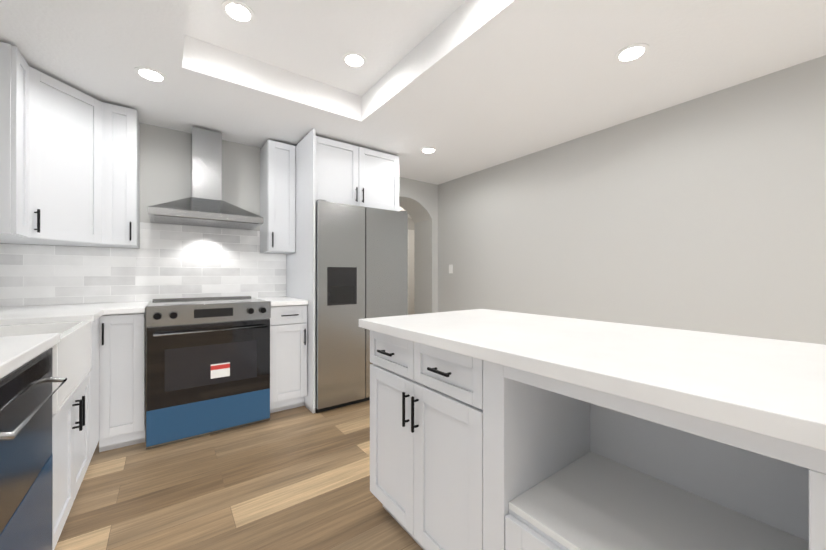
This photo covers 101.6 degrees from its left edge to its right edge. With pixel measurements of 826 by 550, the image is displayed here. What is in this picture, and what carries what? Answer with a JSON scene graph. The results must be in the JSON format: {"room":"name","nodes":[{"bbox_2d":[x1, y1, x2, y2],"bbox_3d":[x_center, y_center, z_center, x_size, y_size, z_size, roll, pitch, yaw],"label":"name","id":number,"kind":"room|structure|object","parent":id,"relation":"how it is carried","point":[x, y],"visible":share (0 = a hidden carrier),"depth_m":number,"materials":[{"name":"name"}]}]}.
{"room":"kitchen","nodes":[
{"label":"kitchen","id":0,"kind":"room"},
{"bbox_2d":[0,123,437,313],"bbox_3d":[-1.351,-0.043,3.570,4.130,2.357,0.400,0,0,-36],"label":"wall","id":1,"kind":"structure","parent":0,"point":[165,165],"depth_m":3.13,"materials":[{"name":"grey paint"}]},
{"bbox_2d":[0,42,139,247],"bbox_3d":[-2.255,-0.709,2.153,0.751,0.989,0.818,0,0,-36],"label":"upper cabinet","id":2,"kind":"object","parent":1,"relation":"attached to","point":[69,165],"visible":1,"depth_m":2.11,"materials":[{"name":"white paint"}]},
{"bbox_2d":[0,222,285,305],"bbox_3d":[-2.030,-0.105,2.818,1.882,0.635,0.008,0,0,-36],"label":"backsplash","id":3,"kind":"structure","parent":1,"relation":"attached to","point":[171,261],"depth_m":2.74,"materials":[{"name":"tile"}]},
{"bbox_2d":[148,126,262,229],"bbox_3d":[-1.688,-0.813,2.772,0.754,0.778,0.488,0,0,-36],"label":"range hood","id":4,"kind":"object","parent":1,"relation":"attached to","point":[204,205],"visible":1,"depth_m":2.75,"materials":[{"name":"silver metal"}]},
{"bbox_2d":[260,140,295,253],"bbox_3d":[-1.267,-0.706,3.166,0.242,0.989,0.350,0,0,-36],"label":"upper cabinet","id":5,"kind":"object","parent":1,"relation":"attached to","point":[277,189],"visible":1,"depth_m":3.06,"materials":[{"name":"white paint"}]},
{"bbox_2d":[54,400,422,549],"bbox_3d":[0.784,1.154,0.650,4.130,0.050,6.830,0,0,-36],"label":"floor","id":6,"kind":"structure","parent":0,"point":[297,478],"depth_m":1.75,"materials":[{"name":"brown wood"}]},
{"bbox_2d":[0,348,66,549],"bbox_3d":[-1.303,0.688,0.784,0.624,0.874,0.620,0,0,-36],"label":"dishwasher","id":7,"kind":"object","parent":6,"relation":"on","point":[26,480],"visible":0.9,"depth_m":0.97,"materials":[{"name":"silver metal"}]},
{"bbox_2d":[52,370,91,549],"bbox_3d":[-1.749,0.820,1.325,0.592,0.620,0.770,0,0,-36],"label":"base cabinet","id":8,"kind":"object","parent":6,"relation":"on","point":[75,429],"depth_m":1.45,"materials":[{"name":"white paint"}]},
{"bbox_2d":[91,318,98,455],"bbox_3d":[-2.053,0.690,1.741,0.592,0.882,0.380,0,0,-36],"label":"base cabinet","id":9,"kind":"object","parent":6,"relation":"on","point":[95,324],"depth_m":1.96,"materials":[{"name":"white paint"}]},
{"bbox_2d":[0,301,148,378],"bbox_3d":[-1.314,0.227,0.918,0.814,0.035,3.918,0,0,-36],"label":"countertop","id":10,"kind":"structure","parent":9,"relation":"on","point":[16,352],"depth_m":1.71,"materials":[{"name":"white stone"}]},
{"bbox_2d":[0,321,91,413],"bbox_3d":[-1.669,0.373,1.385,0.417,0.265,0.696,0,0,-36],"label":"farmhouse sink","id":11,"kind":"object","parent":10,"relation":"in","point":[71,356],"visible":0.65,"depth_m":1.50,"materials":[{"name":"white ceramic"}]},
{"bbox_2d":[99,312,145,451],"bbox_3d":[-2.046,0.692,2.408,0.232,0.882,0.648,0,0,-36],"label":"base cabinet","id":12,"kind":"object","parent":6,"relation":"on","point":[122,380],"depth_m":2.16,"materials":[{"name":"white paint"}]},
{"bbox_2d":[146,296,270,448],"bbox_3d":[-1.595,0.663,2.641,0.760,0.940,0.748,0,0,-36],"label":"range","id":13,"kind":"object","parent":6,"relation":"on","point":[207,365],"visible":1,"depth_m":2.37,"materials":[{"name":"silver metal"}]},
{"bbox_2d":[270,305,306,412],"bbox_3d":[-1.206,0.693,3.022,0.306,0.882,0.648,0,0,-36],"label":"base cabinet","id":14,"kind":"object","parent":6,"relation":"on","point":[288,324],"depth_m":2.77,"materials":[{"name":"white paint"}]},
{"bbox_2d":[256,296,307,305],"bbox_3d":[-1.201,0.231,3.015,0.308,0.035,0.668,0,0,-36],"label":"countertop","id":15,"kind":"structure","parent":14,"relation":"on","point":[282,301],"depth_m":2.82,"materials":[{"name":"white stone"}]},
{"bbox_2d":[286,128,398,412],"bbox_3d":[-0.668,-0.033,3.344,0.932,2.335,0.768,0,0,-36],"label":"surround","id":16,"kind":"object","parent":6,"relation":"on","point":[330,170],"visible":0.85,"depth_m":3.02,"materials":[{"name":"white paint"}]},
{"bbox_2d":[315,199,407,412],"bbox_3d":[-0.641,0.259,3.318,0.894,1.752,0.784,0,0,-36],"label":"fridge","id":17,"kind":"object","parent":6,"relation":"on","point":[361,262],"visible":0.79,"depth_m":2.92,"materials":[{"name":"silver metal"}]},
{"bbox_2d":[359,325,825,549],"bbox_3d":[0.407,0.690,1.183,0.552,0.880,1.417,0,0,-36],"label":"kitchen island","id":18,"kind":"object","parent":6,"relation":"on","point":[497,430],"depth_m":1.02,"materials":[{"name":"white wood"}]},
{"bbox_2d":[359,309,825,440],"bbox_3d":[0.523,0.229,1.273,0.860,0.038,1.480,0,0,-36],"label":"island countertop","id":19,"kind":"structure","parent":18,"relation":"on","point":[769,383],"depth_m":0.85,"materials":[{"name":"white stone"}]},
{"bbox_2d":[399,206,413,229],"bbox_3d":[-0.233,-0.064,5.869,2.950,2.407,2.190,0,0,-36],"label":"wall","id":20,"kind":"structure","parent":0,"point":[410,224],"depth_m":7.22,"materials":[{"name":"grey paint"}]},
{"bbox_2d":[408,233,413,314],"bbox_3d":[-0.135,0.125,7.115,0.760,2.025,0.090,0,0,-36],"label":"hall door","id":21,"kind":"structure","parent":20,"relation":"in","point":[410,273],"depth_m":7.19,"materials":[{"name":"white"}]},
{"bbox_2d":[0,0,825,184],"bbox_3d":[0.749,-1.347,0.704,4.130,0.238,6.950,0,0,-36],"label":"ceiling","id":22,"kind":"structure","parent":0,"point":[464,87],"depth_m":2.03,"materials":[{"name":"white paint"}]},
{"bbox_2d":[134,66,167,82],"bbox_3d":[-1.602,-1.222,2.062,0.164,0.006,0.164,0,0,-36],"label":"recessed light","id":23,"kind":"object","parent":22,"relation":"in","point":[150,74],"visible":1,"depth_m":2.05,"materials":[{"name":"white plastic"}]},
{"bbox_2d":[221,0,254,23],"bbox_3d":[-0.945,-1.421,1.825,0.164,0.006,0.164,0,0,-36],"label":"recessed light","id":24,"kind":"object","parent":22,"relation":"in","point":[238,12],"visible":1,"depth_m":1.82,"materials":[{"name":"white plastic"}]},
{"bbox_2d":[342,52,366,67],"bbox_3d":[-0.388,-1.420,2.233,0.164,0.006,0.164,0,0,-36],"label":"recessed light","id":25,"kind":"object","parent":22,"relation":"in","point":[354,60],"visible":1,"depth_m":2.23,"materials":[{"name":"white plastic"}]},
{"bbox_2d":[420,147,436,153],"bbox_3d":[0.150,-1.220,3.308,0.164,0.006,0.164,0,0,-36],"label":"recessed light","id":26,"kind":"object","parent":22,"relation":"in","point":[428,150],"visible":1,"depth_m":3.29,"materials":[{"name":"white plastic"}]},
{"bbox_2d":[614,43,648,62],"bbox_3d":[1.208,-1.223,1.864,0.164,0.006,0.164,0,0,-36],"label":"recessed light","id":27,"kind":"object","parent":22,"relation":"in","point":[631,53],"visible":1,"depth_m":1.86,"materials":[{"name":"white plastic"}]},
{"bbox_2d":[438,55,825,344],"bbox_3d":[2.402,-0.047,1.837,0.120,2.357,6.830,0,0,-36],"label":"wall","id":28,"kind":"structure","parent":0,"point":[706,213],"depth_m":2.46,"materials":[{"name":"grey paint"}]},
{"bbox_2d":[449,265,452,272],"bbox_3d":[0.486,-0.077,4.345,0.007,0.114,0.070,0,0,-36],"label":"switch plate","id":29,"kind":"object","parent":28,"relation":"attached to","point":[450,268],"visible":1,"depth_m":4.34,"materials":[{"name":"white plastic"}]}
]}

